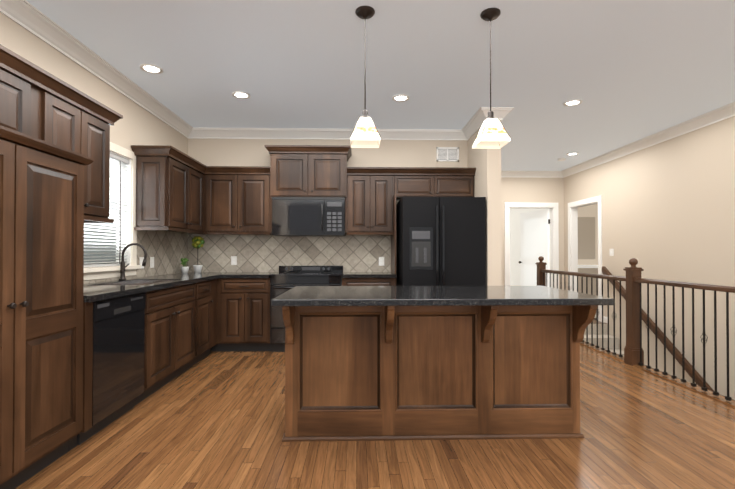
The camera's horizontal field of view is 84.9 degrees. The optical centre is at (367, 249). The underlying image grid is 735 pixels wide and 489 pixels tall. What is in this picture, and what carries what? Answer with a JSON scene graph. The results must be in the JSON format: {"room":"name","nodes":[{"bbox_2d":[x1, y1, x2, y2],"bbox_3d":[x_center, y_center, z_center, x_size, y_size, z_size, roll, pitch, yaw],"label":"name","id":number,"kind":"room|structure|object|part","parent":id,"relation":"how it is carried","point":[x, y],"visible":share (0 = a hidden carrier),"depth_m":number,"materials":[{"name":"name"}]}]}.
{"room":"kitchen","nodes":[
{"label":"kitchen","id":0,"kind":"room"},
{"bbox_2d":[0,12,734,399],"bbox_3d":[0.901,1.348,2.429,6.640,5.900,11.390,0,0,-1],"label":"wall","id":1,"kind":"structure","parent":0,"point":[668,210],"depth_m":5.21,"materials":[{"name":"beige paint"}]},
{"bbox_2d":[0,48,47,139],"bbox_3d":[-2.106,-0.796,2.120,0.368,0.487,0.530,0,0,-1],"label":"upper cabinet","id":2,"kind":"object","parent":1,"relation":"attached to","point":[23,88],"depth_m":2.24,"materials":[{"name":"brown wood"}]},
{"bbox_2d":[48,76,115,219],"bbox_3d":[-2.121,-0.633,2.714,0.368,0.804,0.660,0,0,-1],"label":"upper cabinet","id":3,"kind":"object","parent":1,"relation":"attached to","point":[75,120],"depth_m":2.78,"materials":[{"name":"brown wood"}]},
{"bbox_2d":[0,0,191,138],"bbox_3d":[-2.210,-1.555,0.998,0.108,0.115,8.640,0,0,-1],"label":"crown molding","id":4,"kind":"structure","parent":1,"relation":"attached to","point":[29,17],"depth_m":3.21,"materials":[{"name":"white wood"}]},
{"bbox_2d":[84,230,187,283],"bbox_3d":[-2.331,0.034,3.841,0.008,0.506,2.924,0,0,-1],"label":"tile backsplash","id":5,"kind":"structure","parent":1,"relation":"attached to","point":[167,250],"depth_m":4.56,"materials":[{"name":"tile"}]},
{"bbox_2d":[140,257,143,268],"bbox_3d":[-2.330,0.142,4.153,0.010,0.116,0.072,0,0,-1],"label":"electrical outlet","id":6,"kind":"object","parent":5,"relation":"attached to","point":[141,259],"visible":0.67,"depth_m":4.14,"materials":[{"name":"white plastic"}]},
{"bbox_2d":[150,257,153,267],"bbox_3d":[-2.336,0.143,4.363,0.010,0.116,0.072,0,0,-1],"label":"electrical outlet","id":7,"kind":"object","parent":5,"relation":"attached to","point":[151,262],"visible":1,"depth_m":4.35,"materials":[{"name":"white plastic"}]},
{"bbox_2d":[132,145,203,231],"bbox_3d":[-2.181,-0.618,4.483,0.338,0.804,0.920,0,0,-1],"label":"upper cabinet","id":8,"kind":"object","parent":1,"relation":"attached to","point":[169,184],"depth_m":4.06,"materials":[{"name":"brown wood"}]},
{"bbox_2d":[204,165,271,234],"bbox_3d":[-1.617,-0.613,5.156,0.863,0.804,0.338,0,0,-1],"label":"upper cabinet","id":9,"kind":"object","parent":1,"relation":"attached to","point":[236,202],"depth_m":4.99,"materials":[{"name":"brown wood"}]},
{"bbox_2d":[188,233,389,271],"bbox_3d":[-1.018,0.046,5.332,2.649,0.506,0.008,0,0,-1],"label":"tile backsplash","id":10,"kind":"structure","parent":1,"relation":"attached to","point":[254,253],"depth_m":5.33,"materials":[{"name":"tile"}]},
{"bbox_2d":[231,256,236,264],"bbox_3d":[-1.762,0.151,5.304,0.072,0.116,0.010,0,0,-1],"label":"electrical outlet","id":11,"kind":"object","parent":10,"relation":"attached to","point":[233,260],"visible":1,"depth_m":5.30,"materials":[{"name":"white plastic"}]},
{"bbox_2d":[379,257,383,265],"bbox_3d":[0.187,0.161,5.353,0.072,0.116,0.010,0,0,-1],"label":"electrical outlet","id":12,"kind":"object","parent":10,"relation":"attached to","point":[381,261],"visible":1,"depth_m":5.35,"materials":[{"name":"white plastic"}]},
{"bbox_2d":[268,145,347,199],"bbox_3d":[-0.733,-0.955,5.151,0.940,0.620,0.398,0,0,-1],"label":"upper cabinet","id":13,"kind":"object","parent":1,"relation":"attached to","point":[294,170],"depth_m":4.95,"materials":[{"name":"brown wood"}]},
{"bbox_2d":[272,197,344,235],"bbox_3d":[-0.733,-0.405,5.126,0.890,0.470,0.424,0,0,-1],"label":"microwave","id":14,"kind":"object","parent":13,"relation":"attached to","point":[308,216],"visible":1,"depth_m":4.95,"materials":[{"name":"black metal"}]},
{"bbox_2d":[192,127,467,140],"bbox_3d":[-0.452,-1.520,5.310,3.600,0.115,0.108,0,0,-1],"label":"crown molding","id":15,"kind":"structure","parent":1,"relation":"attached to","point":[197,132],"depth_m":5.31,"materials":[{"name":"white wood"}]},
{"bbox_2d":[345,168,395,235],"bbox_3d":[0.017,-0.612,5.198,0.598,0.804,0.338,0,0,-1],"label":"upper cabinet","id":16,"kind":"object","parent":1,"relation":"attached to","point":[370,206],"depth_m":5.03,"materials":[{"name":"brown wood"}]},
{"bbox_2d":[396,168,475,199],"bbox_3d":[0.832,-0.835,5.220,1.033,0.359,0.338,0,0,-1],"label":"upper cabinet","id":17,"kind":"object","parent":1,"relation":"attached to","point":[410,182],"depth_m":5.05,"materials":[{"name":"brown wood"}]},
{"bbox_2d":[437,147,458,160],"bbox_3d":[1.076,-1.273,5.394,0.300,0.190,0.010,0,0,-1],"label":"air vent","id":18,"kind":"object","parent":1,"relation":"in","point":[447,153],"visible":1,"depth_m":5.39,"materials":[{"name":"white metal"}]},
{"bbox_2d":[460,107,491,139],"bbox_3d":[1.305,-1.524,4.884,0.108,0.115,0.808,0,0,-1],"label":"crown molding","id":19,"kind":"structure","parent":1,"relation":"attached to","point":[476,121],"depth_m":4.89,"materials":[{"name":"white wood"}]},
{"bbox_2d":[494,107,513,120],"bbox_3d":[1.534,-1.513,6.265,0.118,0.115,3.558,0,0,-1],"label":"crown molding","id":20,"kind":"structure","parent":1,"relation":"attached to","point":[501,112],"depth_m":4.53,"materials":[{"name":"white wood"}]},
{"bbox_2d":[501,171,559,177],"bbox_3d":[2.691,-1.498,8.020,2.280,0.115,0.108,0,0,-1],"label":"crown molding","id":21,"kind":"structure","parent":1,"relation":"attached to","point":[514,174],"depth_m":8.04,"materials":[{"name":"white wood"}]},
{"bbox_2d":[504,202,558,288],"bbox_3d":[3.293,0.154,8.127,1.090,2.180,0.138,0,0,-1],"label":"door frame","id":22,"kind":"structure","parent":1,"relation":"attached to","point":[554,210],"depth_m":8.07,"materials":[{"name":"white wood"}]},
{"bbox_2d":[519,209,549,286],"bbox_3d":[3.545,0.213,8.615,0.348,2.050,0.848,0,0,-1],"label":"hall door","id":23,"kind":"structure","parent":22,"relation":"attached to","point":[534,236],"depth_m":8.62,"materials":[{"name":"white wood"}]},
{"bbox_2d":[568,195,601,321],"bbox_3d":[4.028,0.163,7.374,0.138,2.150,1.080,0,0,-1],"label":"door frame","id":24,"kind":"structure","parent":1,"relation":"attached to","point":[573,207],"depth_m":7.81,"materials":[{"name":"white wood"}]},
{"bbox_2d":[603,316,607,322],"bbox_3d":[0.902,1.147,2.371,6.400,0.100,11.270,0,0,-1],"label":"baseboard","id":25,"kind":"structure","parent":1,"relation":"attached to","point":[605,319],"depth_m":6.72,"materials":[{"name":"white wood"}]},
{"bbox_2d":[609,249,613,255],"bbox_3d":[3.990,0.051,6.574,0.011,0.120,0.100,0,0,-1],"label":"light switch","id":26,"kind":"object","parent":1,"relation":"attached to","point":[611,251],"visible":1,"depth_m":6.56,"materials":[{"name":"white plastic"}]},
{"bbox_2d":[560,102,734,177],"bbox_3d":[4.047,-1.543,2.472,0.108,0.115,11.270,0,0,-1],"label":"crown molding","id":27,"kind":"structure","parent":1,"relation":"attached to","point":[727,111],"depth_m":5.44,"materials":[{"name":"white wood"}]},
{"bbox_2d":[602,266,713,390],"bbox_3d":[3.994,1.744,4.535,0.109,2.948,4.250,0,0,-1],"label":"wall handrail","id":28,"kind":"object","parent":1,"relation":"attached to","point":[678,357],"visible":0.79,"depth_m":5.27,"materials":[{"name":"brown wood"}]},
{"bbox_2d":[15,319,734,488],"bbox_3d":[0.901,1.323,2.429,6.640,0.250,11.390,0,0,-1],"label":"floor","id":29,"kind":"structure","parent":0,"point":[214,420],"depth_m":2.42,"materials":[{"name":"brown wood"}]},
{"bbox_2d":[0,124,87,488],"bbox_3d":[-1.975,0.320,1.889,0.618,1.745,0.980,0,0,-1],"label":"tall cabinet","id":30,"kind":"object","parent":29,"relation":"on","point":[54,162],"depth_m":2.06,"materials":[{"name":"brown wood"}]},
{"bbox_2d":[77,293,145,444],"bbox_3d":[-1.991,0.764,2.757,0.614,0.872,0.602,0,0,-1],"label":"dishwasher","id":31,"kind":"object","parent":29,"relation":"on","point":[118,355],"visible":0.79,"depth_m":2.71,"materials":[{"name":"black metal"}]},
{"bbox_2d":[88,280,199,407],"bbox_3d":[-2.017,0.766,3.548,0.618,0.880,0.965,0,0,-1],"label":"base cabinet","id":32,"kind":"object","parent":29,"relation":"on","point":[172,315],"depth_m":3.45,"materials":[{"name":"brown wood"}]},
{"bbox_2d":[88,276,219,303],"bbox_3d":[-2.004,0.306,3.524,0.643,0.040,2.280,0,0,-1],"label":"countertop","id":33,"kind":"structure","parent":32,"relation":"on","point":[105,290],"depth_m":3.23,"materials":[{"name":"black stone"}]},
{"bbox_2d":[119,243,146,279],"bbox_3d":[-2.173,0.115,3.756,0.251,0.345,0.117,0,0,-1],"label":"faucet","id":34,"kind":"object","parent":33,"relation":"on","point":[122,269],"visible":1,"depth_m":3.72,"materials":[{"name":"black metal"}]},
{"bbox_2d":[200,280,211,360],"bbox_3d":[-2.035,0.772,4.240,0.618,0.880,0.420,0,0,-1],"label":"base cabinet","id":35,"kind":"object","parent":29,"relation":"on","point":[205,285],"depth_m":4.32,"materials":[{"name":"brown wood"}]},
{"bbox_2d":[212,280,219,351],"bbox_3d":[-2.043,0.775,4.568,0.618,0.880,0.235,0,0,-1],"label":"base cabinet","id":36,"kind":"object","parent":29,"relation":"on","point":[215,283],"depth_m":4.68,"materials":[{"name":"brown wood"}]},
{"bbox_2d":[224,276,270,350],"bbox_3d":[-1.435,0.778,5.010,0.560,0.880,0.618,0,0,-1],"label":"base cabinet","id":37,"kind":"object","parent":29,"relation":"on","point":[246,302],"depth_m":4.71,"materials":[{"name":"brown wood"}]},
{"bbox_2d":[168,272,275,279],"bbox_3d":[-1.759,0.318,4.993,1.208,0.040,0.643,0,0,-1],"label":"countertop","id":38,"kind":"structure","parent":37,"relation":"on","point":[223,275],"depth_m":4.70,"materials":[{"name":"black stone"}]},
{"bbox_2d":[180,258,188,273],"bbox_3d":[-2.233,0.202,4.915,0.104,0.190,0.101,0,0,-1],"label":"plant","id":39,"kind":"object","parent":38,"relation":"on","point":[184,270],"visible":1,"depth_m":4.89,"materials":[{"name":"green plant"}]},
{"bbox_2d":[192,236,204,272],"bbox_3d":[-2.161,0.066,5.136,0.164,0.466,0.168,0,0,-1],"label":"topiary plant","id":40,"kind":"object","parent":38,"relation":"on","point":[198,242],"visible":1,"depth_m":5.10,"materials":[{"name":"green plant"}]},
{"bbox_2d":[269,265,342,351],"bbox_3d":[-0.730,0.716,4.981,0.842,1.005,0.656,0,0,-1],"label":"range","id":41,"kind":"object","parent":29,"relation":"on","point":[284,279],"visible":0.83,"depth_m":4.72,"materials":[{"name":"black metal"}]},
{"bbox_2d":[342,280,395,285],"bbox_3d":[0.003,0.778,5.046,0.622,0.880,0.618,0,0,-1],"label":"base cabinet","id":42,"kind":"object","parent":29,"relation":"on","point":[344,282],"depth_m":4.74,"materials":[{"name":"brown wood"}]},
{"bbox_2d":[342,272,395,279],"bbox_3d":[0.014,0.318,5.037,0.642,0.040,0.643,0,0,-1],"label":"countertop","id":43,"kind":"structure","parent":42,"relation":"on","point":[346,275],"depth_m":4.72,"materials":[{"name":"black stone"}]},
{"bbox_2d":[282,306,596,441],"bbox_3d":[0.416,0.760,2.711,1.908,0.880,0.732,0,0,-1],"label":"kitchen island","id":44,"kind":"object","parent":29,"relation":"on","point":[375,363],"depth_m":2.55,"materials":[{"name":"brown wood"}]},
{"bbox_2d":[271,286,613,305],"bbox_3d":[0.414,0.340,2.665,1.910,0.120,0.890,0,0,-1],"label":"island countertop","id":45,"kind":"structure","parent":44,"relation":"on","point":[298,295],"depth_m":2.35,"materials":[{"name":"black stone"}]},
{"bbox_2d":[396,197,485,285],"bbox_3d":[0.861,0.313,4.913,0.945,1.810,0.858,0,0,-1],"label":"refrigerator","id":46,"kind":"object","parent":29,"relation":"on","point":[440,241],"visible":0.54,"depth_m":4.55,"materials":[{"name":"black metal"}]},
{"bbox_2d":[583,324,623,355],"bbox_3d":[3.451,2.703,4.612,1.182,2.966,4.048,0,0,-1],"label":"staircase steps","id":47,"kind":"structure","parent":29,"relation":"attached to","point":[611,341],"depth_m":6.39,"materials":[{"name":"carpet"}]},
{"bbox_2d":[535,256,734,407],"bbox_3d":[2.825,0.647,3.614,0.134,1.120,6.050,0,0,-1],"label":"stair railing","id":48,"kind":"object","parent":29,"relation":"on","point":[633,348],"visible":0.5,"depth_m":4.13,"materials":[{"name":"brown wood"}]},
{"bbox_2d":[26,0,734,170],"bbox_3d":[0.901,-1.652,2.453,6.640,0.100,11.390,0,0,-1],"label":"ceiling","id":49,"kind":"structure","parent":0,"point":[626,72],"depth_m":3.43,"materials":[{"name":"white paint"}]},
{"bbox_2d":[140,64,162,73],"bbox_3d":[-1.903,-1.588,3.542,0.184,0.009,0.184,0,0,-1],"label":"recessed light","id":50,"kind":"object","parent":49,"relation":"in","point":[151,68],"visible":0.98,"depth_m":3.54,"materials":[{"name":"white"}]},
{"bbox_2d":[232,91,249,98],"bbox_3d":[-1.299,-1.583,4.133,0.184,0.009,0.184,0,0,-1],"label":"recessed light","id":51,"kind":"object","parent":49,"relation":"in","point":[240,94],"visible":0.98,"depth_m":4.12,"materials":[{"name":"white"}]},
{"bbox_2d":[350,6,380,147],"bbox_3d":[-0.016,-1.152,2.701,0.198,0.894,0.198,0,0,-1],"label":"pendant light","id":52,"kind":"object","parent":49,"relation":"hanging from","point":[365,133],"visible":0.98,"depth_m":2.66,"materials":[{"name":"white glass"}]},
{"bbox_2d":[392,94,409,101],"bbox_3d":[0.349,-1.582,4.214,0.184,0.009,0.184,0,0,-1],"label":"recessed light","id":53,"kind":"object","parent":49,"relation":"in","point":[400,98],"visible":0.98,"depth_m":4.21,"materials":[{"name":"white glass"}]},
{"bbox_2d":[472,8,510,148],"bbox_3d":[0.834,-1.152,2.723,0.198,0.894,0.198,0,0,-1],"label":"pendant light","id":54,"kind":"object","parent":49,"relation":"hanging from","point":[492,133],"visible":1,"depth_m":2.68,"materials":[{"name":"white glass"}]},
{"bbox_2d":[563,99,581,105],"bbox_3d":[2.219,-1.581,4.346,0.184,0.009,0.184,0,0,-1],"label":"recessed light","id":55,"kind":"object","parent":49,"relation":"in","point":[574,102],"visible":1,"depth_m":4.34,"materials":[{"name":"white"}]},
{"bbox_2d":[510,208,546,285],"bbox_3d":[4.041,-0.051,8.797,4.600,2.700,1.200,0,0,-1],"label":"wall","id":56,"kind":"structure","parent":0,"point":[515,280],"depth_m":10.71,"materials":[{"name":"white paint"}]},
{"bbox_2d":[578,265,597,294],"bbox_3d":[5.171,0.805,9.008,2.210,0.887,0.640,0,0,-1],"label":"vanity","id":57,"kind":"object","parent":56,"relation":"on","point":[591,269],"visible":0.11,"depth_m":8.72,"materials":[{"name":"beige wood"}]},
{"bbox_2d":[578,204,597,317],"bbox_3d":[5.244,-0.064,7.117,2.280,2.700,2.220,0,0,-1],"label":"wall","id":58,"kind":"structure","parent":0,"point":[587,235],"depth_m":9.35,"materials":[{"name":"white paint"}]},
{"label":"outside","id":59,"kind":"structure","parent":0,"visible":0},
{"bbox_2d":[84,142,140,279],"bbox_3d":[-2.378,-0.368,3.546,0.200,1.650,1.460,0,0,-1],"label":"window","id":60,"kind":"structure","parent":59,"point":[101,239],"depth_m":3.92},
{"bbox_3d":[-2.429,-0.362,3.544,0.030,1.038,0.836,0,0,-1],"label":"window sash","id":61,"kind":"part","parent":60,"relation":"part of","materials":[{"name":"white wood"}]},
{"bbox_2d":[84,153,128,266],"bbox_3d":[-2.363,-0.364,3.546,0.050,1.033,0.832,0,0,-1],"label":"window blinds","id":62,"kind":"object","parent":60,"relation":"attached to","point":[120,161],"visible":0.44,"depth_m":3.75,"materials":[{"name":"grey plastic"}]}
]}

